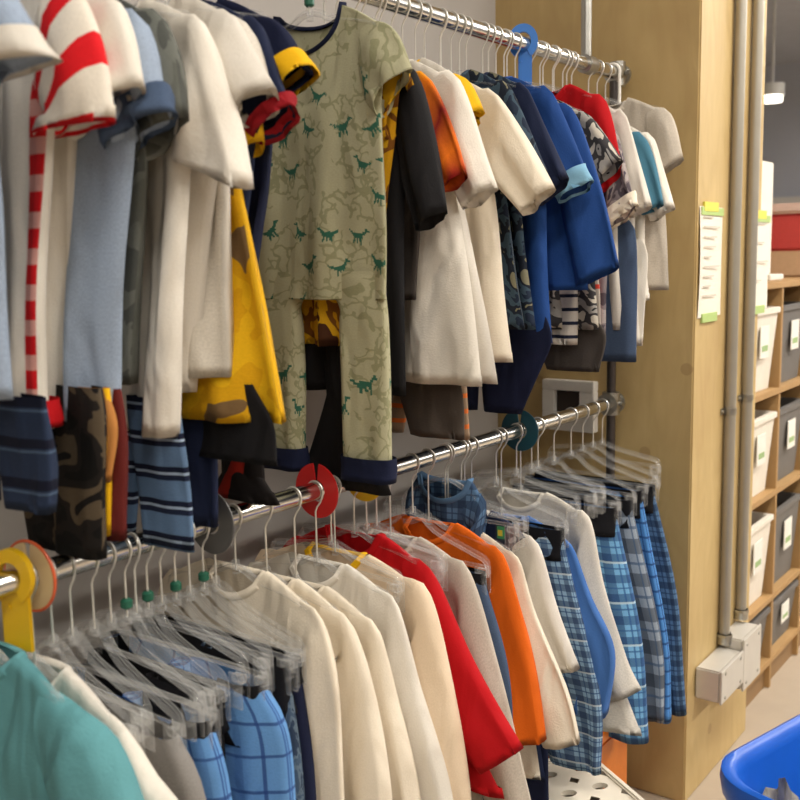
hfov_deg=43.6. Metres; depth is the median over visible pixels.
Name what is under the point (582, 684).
trousers
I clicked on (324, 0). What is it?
clothes hanger
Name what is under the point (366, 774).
shirt
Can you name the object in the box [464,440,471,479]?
clothes hanger
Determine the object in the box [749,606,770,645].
storage bin
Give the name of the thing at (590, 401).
hanger
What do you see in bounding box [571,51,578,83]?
clothes hanger
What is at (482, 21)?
clothes hanger
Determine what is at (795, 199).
trim
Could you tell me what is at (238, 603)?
shirt
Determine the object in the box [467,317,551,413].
trousers
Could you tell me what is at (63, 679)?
shirt
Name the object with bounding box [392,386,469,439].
shorts
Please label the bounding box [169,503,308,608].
clothes hanger
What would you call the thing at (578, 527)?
shirt
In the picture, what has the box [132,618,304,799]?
trousers
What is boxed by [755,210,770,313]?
paper sheet
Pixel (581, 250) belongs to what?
shirt
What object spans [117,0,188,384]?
shirt
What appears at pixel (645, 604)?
trousers
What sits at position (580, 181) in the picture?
shirt
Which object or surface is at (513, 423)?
hanger
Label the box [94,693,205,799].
trousers
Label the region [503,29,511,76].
clothes hanger
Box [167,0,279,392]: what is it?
shirt
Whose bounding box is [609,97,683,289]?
shirt
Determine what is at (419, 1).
clothes hanger
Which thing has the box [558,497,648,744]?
trousers
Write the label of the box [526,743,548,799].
trousers
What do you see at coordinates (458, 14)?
clothes hanger
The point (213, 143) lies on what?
shirt
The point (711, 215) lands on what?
paper sheet
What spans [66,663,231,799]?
trousers
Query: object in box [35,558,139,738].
hanger
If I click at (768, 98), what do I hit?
diffuser
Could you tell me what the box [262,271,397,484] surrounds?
trousers
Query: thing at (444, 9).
clothes hanger
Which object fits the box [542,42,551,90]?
clothes hanger
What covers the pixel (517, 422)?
clothes hanger
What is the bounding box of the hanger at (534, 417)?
[475,417,600,505]
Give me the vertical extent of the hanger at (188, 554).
0.233 m
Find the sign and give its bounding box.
[761,161,782,280]
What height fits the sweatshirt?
0.490 m
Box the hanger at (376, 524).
[343,498,437,577]
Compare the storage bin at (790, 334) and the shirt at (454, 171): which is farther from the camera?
the storage bin at (790, 334)
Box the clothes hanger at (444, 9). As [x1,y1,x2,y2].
[439,7,447,65]
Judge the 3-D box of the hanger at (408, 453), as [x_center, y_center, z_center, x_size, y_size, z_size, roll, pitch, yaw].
[0.025,0.228,1.963,0.352,0.253,0.018,5,10,36]
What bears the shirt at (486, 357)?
hanging from the clothes hanger at (398, 0)
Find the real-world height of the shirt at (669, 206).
0.433 m
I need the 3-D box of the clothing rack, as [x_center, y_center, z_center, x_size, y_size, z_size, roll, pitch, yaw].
[-0.345,-0.467,1.381,0.080,3.590,3.099,5,10,36]
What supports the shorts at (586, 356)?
hanging from the shirt at (607, 161)
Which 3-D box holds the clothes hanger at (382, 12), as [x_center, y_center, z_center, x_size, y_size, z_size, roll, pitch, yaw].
[-0.035,-0.632,1.783,0.313,0.197,0.017,5,10,36]
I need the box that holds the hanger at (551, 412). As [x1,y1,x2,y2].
[497,412,621,507]
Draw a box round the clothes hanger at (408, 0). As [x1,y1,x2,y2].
[401,0,410,41]
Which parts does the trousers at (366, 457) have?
leg, leg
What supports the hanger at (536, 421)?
hanging from the clothing rack
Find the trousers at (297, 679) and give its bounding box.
[147,614,315,799]
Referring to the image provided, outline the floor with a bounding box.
[629,646,799,799]
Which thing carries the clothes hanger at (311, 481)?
hanging from the clothing rack
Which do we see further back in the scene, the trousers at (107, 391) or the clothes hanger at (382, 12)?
the clothes hanger at (382, 12)
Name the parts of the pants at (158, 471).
leg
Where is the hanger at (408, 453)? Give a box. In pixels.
[369,453,490,566]
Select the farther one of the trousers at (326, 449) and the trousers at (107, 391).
the trousers at (326, 449)
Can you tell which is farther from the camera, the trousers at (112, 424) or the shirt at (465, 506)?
the shirt at (465, 506)
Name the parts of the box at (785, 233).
lid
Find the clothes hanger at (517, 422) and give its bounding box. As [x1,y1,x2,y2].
[502,422,536,499]
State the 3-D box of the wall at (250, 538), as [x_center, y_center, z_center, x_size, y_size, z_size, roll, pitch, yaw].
[-1.989,-0.232,-0.082,0.070,3.600,7.560,5,10,36]
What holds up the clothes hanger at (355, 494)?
hanging from the clothing rack
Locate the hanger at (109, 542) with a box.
[39,541,203,714]
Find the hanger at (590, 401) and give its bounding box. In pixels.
[536,401,634,469]
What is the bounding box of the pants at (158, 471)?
[126,395,194,552]
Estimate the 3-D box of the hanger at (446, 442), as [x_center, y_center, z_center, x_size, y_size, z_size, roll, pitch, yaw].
[0.099,0.188,2.059,0.338,0.203,0.018,5,10,37]
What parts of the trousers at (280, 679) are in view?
leg, leg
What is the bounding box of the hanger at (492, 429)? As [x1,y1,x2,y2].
[478,429,565,525]
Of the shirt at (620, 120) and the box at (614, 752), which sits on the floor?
the box at (614, 752)
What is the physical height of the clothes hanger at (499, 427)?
0.251 m
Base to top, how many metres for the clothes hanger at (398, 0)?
0.181 m
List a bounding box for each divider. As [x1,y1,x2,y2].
[0,547,34,652]
[4,539,56,611]
[195,494,234,553]
[296,463,338,517]
[350,491,377,501]
[501,410,538,450]
[509,23,537,84]
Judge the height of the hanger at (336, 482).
0.213 m
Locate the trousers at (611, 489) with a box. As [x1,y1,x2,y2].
[525,475,671,723]
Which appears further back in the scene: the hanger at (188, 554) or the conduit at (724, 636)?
the conduit at (724, 636)
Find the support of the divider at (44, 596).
on the clothing rack
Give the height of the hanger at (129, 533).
0.243 m
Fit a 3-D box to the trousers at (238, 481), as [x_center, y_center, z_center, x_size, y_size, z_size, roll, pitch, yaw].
[-0.250,0.083,1.572,0.159,0.149,0.036,5,10,36]
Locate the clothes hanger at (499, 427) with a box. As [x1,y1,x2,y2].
[497,427,517,519]
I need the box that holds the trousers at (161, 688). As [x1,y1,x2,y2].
[84,648,229,762]
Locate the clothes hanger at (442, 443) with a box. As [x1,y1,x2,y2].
[439,443,510,550]
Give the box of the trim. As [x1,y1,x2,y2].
[772,196,799,203]
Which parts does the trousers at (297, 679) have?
leg, leg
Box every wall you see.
[0,0,497,663]
[762,62,799,196]
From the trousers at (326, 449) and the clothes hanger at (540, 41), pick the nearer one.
the trousers at (326, 449)
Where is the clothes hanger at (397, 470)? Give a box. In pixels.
[375,470,436,557]
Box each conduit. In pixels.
[717,0,746,645]
[734,0,764,620]
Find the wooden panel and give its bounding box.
[495,0,766,799]
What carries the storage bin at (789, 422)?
on the cubby shelf at (773, 657)
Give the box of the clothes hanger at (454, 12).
[449,11,458,71]
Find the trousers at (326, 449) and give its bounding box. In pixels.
[309,346,391,495]
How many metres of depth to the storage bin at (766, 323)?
3.25 m
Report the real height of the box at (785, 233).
0.280 m
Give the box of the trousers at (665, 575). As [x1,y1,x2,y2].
[535,470,686,716]
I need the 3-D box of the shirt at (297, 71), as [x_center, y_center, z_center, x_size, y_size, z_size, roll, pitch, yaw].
[-0.293,-0.365,1.463,0.452,0.405,0.085,5,10,36]
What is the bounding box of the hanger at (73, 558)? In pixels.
[35,557,149,733]
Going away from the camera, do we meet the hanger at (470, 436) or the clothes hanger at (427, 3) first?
the clothes hanger at (427, 3)
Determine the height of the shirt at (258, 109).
0.409 m
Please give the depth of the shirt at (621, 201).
2.22 m
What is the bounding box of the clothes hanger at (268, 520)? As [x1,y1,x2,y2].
[264,506,337,609]
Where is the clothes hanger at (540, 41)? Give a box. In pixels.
[539,41,547,85]
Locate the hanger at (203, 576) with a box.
[127,527,289,660]
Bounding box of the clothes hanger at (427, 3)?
[423,2,432,57]
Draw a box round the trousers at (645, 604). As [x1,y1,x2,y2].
[512,483,664,723]
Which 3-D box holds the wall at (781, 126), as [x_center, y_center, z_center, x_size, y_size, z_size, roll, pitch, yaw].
[7.168,-1.779,9.525,14.000,3.600,0.100,5,10,36]
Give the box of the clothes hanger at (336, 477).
[318,475,392,578]
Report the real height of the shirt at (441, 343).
0.569 m
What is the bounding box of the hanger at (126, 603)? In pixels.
[56,538,214,722]
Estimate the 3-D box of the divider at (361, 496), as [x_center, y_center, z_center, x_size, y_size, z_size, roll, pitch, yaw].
[-0.066,0.141,1.829,0.092,0.092,0.003,5,10,36]
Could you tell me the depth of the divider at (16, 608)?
1.26 m
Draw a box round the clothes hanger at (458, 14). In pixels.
[456,14,466,74]
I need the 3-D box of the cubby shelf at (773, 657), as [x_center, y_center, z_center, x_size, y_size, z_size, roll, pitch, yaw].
[1.446,0.229,3.953,0.395,1.417,1.760,5,10,36]
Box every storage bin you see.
[749,511,773,605]
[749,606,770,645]
[752,410,776,496]
[755,306,780,391]
[772,579,798,644]
[774,491,799,582]
[777,397,799,480]
[781,301,799,382]
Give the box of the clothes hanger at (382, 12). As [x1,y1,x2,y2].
[379,0,387,20]
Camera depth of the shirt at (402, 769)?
1.60 m
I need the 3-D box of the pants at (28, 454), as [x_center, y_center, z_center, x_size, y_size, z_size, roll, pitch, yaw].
[-0.496,0.059,1.237,0.213,0.140,0.038,5,10,36]
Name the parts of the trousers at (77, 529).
leg, leg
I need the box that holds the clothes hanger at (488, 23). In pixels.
[488,23,496,71]
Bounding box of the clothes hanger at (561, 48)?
[561,48,569,86]
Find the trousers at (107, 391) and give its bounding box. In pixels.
[103,387,111,535]
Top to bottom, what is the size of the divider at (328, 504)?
0.096 m
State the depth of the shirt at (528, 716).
1.91 m
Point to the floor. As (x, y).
(777, 704)
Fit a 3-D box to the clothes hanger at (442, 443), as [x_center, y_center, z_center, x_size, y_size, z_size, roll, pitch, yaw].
[0.093,0.198,2.052,0.323,0.221,0.015,5,10,36]
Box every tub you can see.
[720,714,799,799]
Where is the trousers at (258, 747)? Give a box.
[98,630,295,799]
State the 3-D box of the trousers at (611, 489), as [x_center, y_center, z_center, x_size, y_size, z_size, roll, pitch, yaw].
[0.474,0.499,2.606,0.497,0.581,0.076,5,10,36]
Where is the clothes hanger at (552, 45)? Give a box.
[552,45,559,91]
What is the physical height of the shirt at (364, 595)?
0.677 m
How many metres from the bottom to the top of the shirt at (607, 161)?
0.499 m
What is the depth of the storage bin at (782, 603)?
3.63 m
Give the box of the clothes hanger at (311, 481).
[300,480,386,591]
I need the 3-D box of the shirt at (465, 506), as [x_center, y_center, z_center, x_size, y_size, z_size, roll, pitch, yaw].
[0.098,0.393,2.081,0.191,0.485,0.088,5,10,36]
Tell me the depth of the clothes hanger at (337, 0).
1.68 m
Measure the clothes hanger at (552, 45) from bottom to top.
0.202 m
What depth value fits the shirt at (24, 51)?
1.02 m
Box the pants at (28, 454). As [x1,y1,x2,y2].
[0,393,58,514]
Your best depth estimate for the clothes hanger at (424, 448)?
2.00 m
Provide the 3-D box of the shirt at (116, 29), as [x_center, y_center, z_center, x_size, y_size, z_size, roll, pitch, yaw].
[-0.456,-0.235,1.258,0.420,0.548,0.083,5,10,36]
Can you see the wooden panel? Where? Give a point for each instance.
(679, 54)
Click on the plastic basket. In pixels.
(564, 783)
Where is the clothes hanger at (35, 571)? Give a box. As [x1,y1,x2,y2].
[29,564,54,673]
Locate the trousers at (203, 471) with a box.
[182,418,217,527]
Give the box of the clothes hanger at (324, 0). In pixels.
[323,0,325,23]
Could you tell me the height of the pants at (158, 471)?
0.208 m
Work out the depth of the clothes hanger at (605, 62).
2.50 m
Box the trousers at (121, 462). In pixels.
[107,389,128,541]
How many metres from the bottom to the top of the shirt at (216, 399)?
0.534 m
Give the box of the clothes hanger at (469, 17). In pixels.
[465,16,473,70]
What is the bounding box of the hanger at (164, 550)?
[95,548,244,664]
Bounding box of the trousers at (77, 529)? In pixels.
[23,385,106,560]
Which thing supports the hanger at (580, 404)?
hanging from the clothing rack
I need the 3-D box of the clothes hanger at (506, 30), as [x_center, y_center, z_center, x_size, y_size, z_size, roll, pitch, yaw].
[0.228,-0.685,2.134,0.227,0.202,0.015,6,11,40]
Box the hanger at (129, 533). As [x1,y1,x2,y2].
[72,532,214,709]
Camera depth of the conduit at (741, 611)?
2.88 m
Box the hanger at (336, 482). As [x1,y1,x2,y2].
[273,482,399,601]
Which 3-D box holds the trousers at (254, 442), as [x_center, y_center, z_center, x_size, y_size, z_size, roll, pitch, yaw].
[-0.315,0.024,1.479,0.366,0.111,0.030,5,10,36]
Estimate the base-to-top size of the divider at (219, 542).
0.100 m
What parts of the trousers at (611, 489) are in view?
leg, leg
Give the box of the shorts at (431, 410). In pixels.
[391,382,464,439]
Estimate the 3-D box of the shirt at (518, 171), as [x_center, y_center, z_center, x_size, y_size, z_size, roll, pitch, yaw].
[0.054,-0.347,1.939,0.523,0.530,0.085,5,10,36]
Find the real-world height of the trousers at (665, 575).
0.579 m
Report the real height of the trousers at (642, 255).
0.258 m
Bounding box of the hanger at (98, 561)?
[43,560,182,738]
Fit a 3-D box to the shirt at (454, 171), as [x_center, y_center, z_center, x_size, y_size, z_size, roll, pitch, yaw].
[-0.074,-0.382,1.762,0.452,0.407,0.087,5,10,36]
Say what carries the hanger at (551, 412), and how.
hanging from the clothing rack
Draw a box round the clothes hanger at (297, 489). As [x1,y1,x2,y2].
[286,486,363,614]
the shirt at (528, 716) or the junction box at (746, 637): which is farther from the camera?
the junction box at (746, 637)
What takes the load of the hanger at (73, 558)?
hanging from the clothing rack
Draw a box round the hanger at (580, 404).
[528,404,648,484]
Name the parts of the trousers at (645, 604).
leg, leg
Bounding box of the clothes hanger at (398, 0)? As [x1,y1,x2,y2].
[391,0,399,26]
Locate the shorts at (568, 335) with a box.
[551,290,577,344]
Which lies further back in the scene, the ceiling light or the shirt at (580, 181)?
the ceiling light
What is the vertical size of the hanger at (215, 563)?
0.243 m
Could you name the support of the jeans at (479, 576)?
hanging from the hanger at (408, 453)
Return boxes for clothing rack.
[0,0,631,597]
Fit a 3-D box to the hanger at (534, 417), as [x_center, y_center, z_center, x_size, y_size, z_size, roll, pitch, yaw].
[0.326,0.145,2.361,0.338,0.213,0.018,4,10,32]
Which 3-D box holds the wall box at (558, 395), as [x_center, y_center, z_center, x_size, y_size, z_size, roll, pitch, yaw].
[0.479,0.015,2.824,0.160,0.143,0.030,5,10,36]
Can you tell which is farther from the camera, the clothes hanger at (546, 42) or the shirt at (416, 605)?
the clothes hanger at (546, 42)
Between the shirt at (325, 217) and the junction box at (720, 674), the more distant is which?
the junction box at (720, 674)
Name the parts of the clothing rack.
rail, rail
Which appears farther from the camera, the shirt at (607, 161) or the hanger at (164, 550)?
the shirt at (607, 161)
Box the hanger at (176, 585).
[103,551,226,660]
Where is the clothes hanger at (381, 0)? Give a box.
[374,0,382,20]
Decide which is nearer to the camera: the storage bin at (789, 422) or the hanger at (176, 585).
the hanger at (176, 585)
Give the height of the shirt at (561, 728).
0.496 m
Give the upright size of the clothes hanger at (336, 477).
0.190 m
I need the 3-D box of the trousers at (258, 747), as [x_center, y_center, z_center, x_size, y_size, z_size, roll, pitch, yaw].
[-0.328,0.598,1.529,0.448,0.434,0.095,5,10,36]
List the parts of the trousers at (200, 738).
leg, leg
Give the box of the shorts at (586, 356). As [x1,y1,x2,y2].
[544,322,605,371]
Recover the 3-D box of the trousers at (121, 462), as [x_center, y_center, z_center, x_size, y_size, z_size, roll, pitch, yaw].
[-0.427,0.077,1.333,0.194,0.198,0.039,5,10,36]
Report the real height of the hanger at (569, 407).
0.253 m
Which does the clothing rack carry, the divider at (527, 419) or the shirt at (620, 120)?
the divider at (527, 419)
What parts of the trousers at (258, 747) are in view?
leg, leg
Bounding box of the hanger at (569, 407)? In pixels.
[513,407,637,499]
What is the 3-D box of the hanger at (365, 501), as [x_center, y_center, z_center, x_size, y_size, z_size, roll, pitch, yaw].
[-0.062,0.221,1.845,0.338,0.203,0.018,5,10,36]
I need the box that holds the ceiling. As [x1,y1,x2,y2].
[765,0,799,65]
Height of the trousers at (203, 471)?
0.256 m
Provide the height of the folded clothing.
0.449 m
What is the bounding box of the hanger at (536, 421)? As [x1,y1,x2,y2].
[473,421,588,506]
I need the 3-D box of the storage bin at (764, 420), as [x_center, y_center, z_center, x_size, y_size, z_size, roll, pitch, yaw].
[1.056,0.179,3.355,0.312,0.267,0.310,5,10,36]
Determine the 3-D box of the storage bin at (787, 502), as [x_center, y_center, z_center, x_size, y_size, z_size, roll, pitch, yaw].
[1.268,0.496,3.680,0.312,0.286,0.320,5,10,36]
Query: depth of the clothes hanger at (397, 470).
1.90 m
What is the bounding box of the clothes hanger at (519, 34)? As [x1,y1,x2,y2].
[514,32,522,77]
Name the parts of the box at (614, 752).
lid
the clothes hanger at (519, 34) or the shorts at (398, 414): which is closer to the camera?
the shorts at (398, 414)
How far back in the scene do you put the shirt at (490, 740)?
1.70 m
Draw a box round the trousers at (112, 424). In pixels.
[81,387,117,482]
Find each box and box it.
[542,378,597,432]
[548,732,626,788]
[695,647,743,705]
[719,621,760,691]
[769,203,799,276]
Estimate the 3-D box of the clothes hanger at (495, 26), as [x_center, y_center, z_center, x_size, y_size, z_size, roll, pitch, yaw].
[0.201,-0.679,2.098,0.227,0.202,0.016,5,10,39]
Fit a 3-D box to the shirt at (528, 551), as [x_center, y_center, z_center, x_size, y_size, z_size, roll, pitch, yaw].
[0.145,0.500,2.157,0.528,0.556,0.086,5,10,36]
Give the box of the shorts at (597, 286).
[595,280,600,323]
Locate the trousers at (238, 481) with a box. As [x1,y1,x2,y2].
[218,460,279,505]
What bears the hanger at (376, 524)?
hanging from the clothing rack
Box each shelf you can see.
[746,277,799,706]
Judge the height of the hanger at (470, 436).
0.353 m
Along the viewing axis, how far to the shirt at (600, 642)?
2.13 m
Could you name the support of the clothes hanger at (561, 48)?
hanging from the clothing rack
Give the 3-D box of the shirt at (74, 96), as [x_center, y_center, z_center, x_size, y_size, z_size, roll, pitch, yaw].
[-0.479,-0.234,1.224,0.417,0.535,0.081,4,10,33]
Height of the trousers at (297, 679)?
0.506 m
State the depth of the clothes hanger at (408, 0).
1.82 m
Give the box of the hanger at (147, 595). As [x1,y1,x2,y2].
[88,529,225,691]
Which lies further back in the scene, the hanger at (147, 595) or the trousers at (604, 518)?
the trousers at (604, 518)
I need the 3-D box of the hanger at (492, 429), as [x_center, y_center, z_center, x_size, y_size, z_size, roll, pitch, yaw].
[0.213,0.184,2.213,0.356,0.243,0.018,5,10,36]
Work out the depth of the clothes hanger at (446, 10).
1.93 m
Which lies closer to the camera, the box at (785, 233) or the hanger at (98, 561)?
the hanger at (98, 561)
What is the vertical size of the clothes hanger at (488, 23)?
0.202 m
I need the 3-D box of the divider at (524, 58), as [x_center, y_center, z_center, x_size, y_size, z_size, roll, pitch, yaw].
[0.269,-0.748,2.182,0.064,0.140,0.010,0,8,8]
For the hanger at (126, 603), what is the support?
hanging from the clothing rack
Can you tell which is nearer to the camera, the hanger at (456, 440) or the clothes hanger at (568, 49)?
the hanger at (456, 440)
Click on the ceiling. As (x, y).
(787, 33)
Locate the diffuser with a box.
[764,94,782,103]
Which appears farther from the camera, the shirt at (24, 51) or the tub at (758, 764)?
the tub at (758, 764)
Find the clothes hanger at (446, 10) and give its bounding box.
[441,10,448,65]
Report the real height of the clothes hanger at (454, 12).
0.202 m
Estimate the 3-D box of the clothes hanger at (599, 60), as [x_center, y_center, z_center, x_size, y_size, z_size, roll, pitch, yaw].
[0.489,-0.734,2.482,0.273,0.214,0.015,5,10,36]
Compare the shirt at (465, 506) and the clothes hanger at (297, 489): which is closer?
the clothes hanger at (297, 489)
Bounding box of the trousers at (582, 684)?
[505,518,602,775]
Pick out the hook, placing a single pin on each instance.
(613, 63)
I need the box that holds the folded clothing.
[762,777,798,799]
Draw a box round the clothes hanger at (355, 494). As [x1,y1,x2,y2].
[301,492,418,562]
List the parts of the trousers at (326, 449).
leg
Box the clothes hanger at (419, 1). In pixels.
[414,0,422,60]
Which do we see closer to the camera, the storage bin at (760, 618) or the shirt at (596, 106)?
the shirt at (596, 106)
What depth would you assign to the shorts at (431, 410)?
1.83 m
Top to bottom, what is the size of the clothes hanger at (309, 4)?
0.134 m
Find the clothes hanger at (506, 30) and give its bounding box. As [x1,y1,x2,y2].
[506,30,513,75]
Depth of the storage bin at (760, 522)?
3.35 m
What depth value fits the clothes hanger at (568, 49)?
2.34 m
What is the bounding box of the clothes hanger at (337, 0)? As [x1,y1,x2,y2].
[335,0,338,17]
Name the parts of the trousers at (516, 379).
leg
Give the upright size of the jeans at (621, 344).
0.332 m
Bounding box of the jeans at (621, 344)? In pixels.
[602,220,637,361]
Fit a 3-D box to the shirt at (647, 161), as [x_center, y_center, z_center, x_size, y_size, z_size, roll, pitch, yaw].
[0.465,-0.410,2.488,0.391,0.534,0.080,5,10,36]
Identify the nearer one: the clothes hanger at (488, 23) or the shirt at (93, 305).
the shirt at (93, 305)
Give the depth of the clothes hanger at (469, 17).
2.00 m
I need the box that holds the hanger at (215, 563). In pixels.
[147,554,297,654]
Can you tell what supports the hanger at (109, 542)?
hanging from the clothing rack
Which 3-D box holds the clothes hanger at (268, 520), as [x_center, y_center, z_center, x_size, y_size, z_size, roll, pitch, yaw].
[-0.219,0.247,1.634,0.323,0.189,0.015,5,10,36]
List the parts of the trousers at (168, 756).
leg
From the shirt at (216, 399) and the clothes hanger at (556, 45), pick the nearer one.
the shirt at (216, 399)
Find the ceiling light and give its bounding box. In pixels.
[764,1,784,103]
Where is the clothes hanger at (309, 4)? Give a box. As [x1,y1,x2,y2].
[283,0,330,29]
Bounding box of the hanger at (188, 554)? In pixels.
[128,522,269,659]
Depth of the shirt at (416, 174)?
1.63 m
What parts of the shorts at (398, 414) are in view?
leg, leg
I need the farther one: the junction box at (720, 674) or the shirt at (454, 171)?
the junction box at (720, 674)
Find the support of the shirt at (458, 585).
hanging from the clothes hanger at (397, 470)
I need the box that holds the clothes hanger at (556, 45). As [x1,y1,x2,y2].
[553,45,561,90]
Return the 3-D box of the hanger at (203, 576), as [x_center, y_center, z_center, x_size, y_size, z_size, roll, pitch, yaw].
[-0.299,0.291,1.530,0.368,0.243,0.018,5,10,36]
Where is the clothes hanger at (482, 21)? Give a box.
[482,21,535,85]
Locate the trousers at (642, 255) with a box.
[636,239,647,345]
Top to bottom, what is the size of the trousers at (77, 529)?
0.223 m
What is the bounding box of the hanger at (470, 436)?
[470,436,483,495]
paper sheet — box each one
[697,201,723,322]
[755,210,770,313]
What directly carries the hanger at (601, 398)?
hanging from the clothing rack
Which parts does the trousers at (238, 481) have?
leg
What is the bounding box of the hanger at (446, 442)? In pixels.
[386,442,515,542]
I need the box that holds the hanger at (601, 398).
[552,398,658,462]
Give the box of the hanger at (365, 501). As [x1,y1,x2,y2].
[302,501,441,577]
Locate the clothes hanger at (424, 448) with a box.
[374,448,493,545]
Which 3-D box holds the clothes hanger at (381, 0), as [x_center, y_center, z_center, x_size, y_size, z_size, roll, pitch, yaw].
[-0.043,-0.628,1.773,0.227,0.202,0.015,5,10,35]
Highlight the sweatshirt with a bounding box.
[0,641,143,799]
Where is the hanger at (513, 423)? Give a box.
[474,423,580,513]
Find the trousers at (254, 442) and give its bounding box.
[199,384,276,465]
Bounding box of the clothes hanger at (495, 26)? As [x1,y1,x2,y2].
[495,26,503,73]
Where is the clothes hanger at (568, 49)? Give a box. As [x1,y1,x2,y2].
[566,49,573,84]
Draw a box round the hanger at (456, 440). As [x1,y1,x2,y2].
[404,440,525,538]
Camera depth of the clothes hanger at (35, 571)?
1.28 m
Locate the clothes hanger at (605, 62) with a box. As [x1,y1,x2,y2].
[605,62,619,106]
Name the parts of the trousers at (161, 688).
leg, leg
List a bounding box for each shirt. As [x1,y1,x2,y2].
[0,0,62,399]
[0,0,115,427]
[26,652,177,799]
[46,0,145,428]
[63,8,178,421]
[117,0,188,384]
[122,0,253,438]
[154,558,344,799]
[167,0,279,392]
[181,124,285,424]
[188,14,272,378]
[201,0,300,215]
[216,0,319,263]
[248,552,452,799]
[255,541,470,799]
[258,1,412,299]
[272,573,391,799]
[283,524,523,798]
[301,73,413,346]
[302,580,420,799]
[305,69,447,395]
[350,526,530,799]
[363,514,546,745]
[404,71,467,299]
[405,59,498,386]
[405,471,486,536]
[417,58,497,383]
[460,69,547,329]
[465,83,555,361]
[479,485,641,735]
[480,532,579,779]
[484,72,568,329]
[485,510,579,781]
[497,512,615,718]
[505,76,593,342]
[546,103,618,290]
[549,99,622,329]
[552,84,621,192]
[599,130,638,333]
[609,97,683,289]
[609,107,651,329]
[629,131,663,343]
[630,126,675,299]
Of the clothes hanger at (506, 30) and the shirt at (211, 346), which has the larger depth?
the clothes hanger at (506, 30)
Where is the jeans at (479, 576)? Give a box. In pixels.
[467,567,512,799]
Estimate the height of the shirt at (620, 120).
0.530 m
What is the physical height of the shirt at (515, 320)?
0.491 m
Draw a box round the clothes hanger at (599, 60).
[596,60,604,93]
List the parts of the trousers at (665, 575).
leg, leg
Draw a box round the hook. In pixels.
[610,62,620,103]
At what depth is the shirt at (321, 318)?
1.69 m

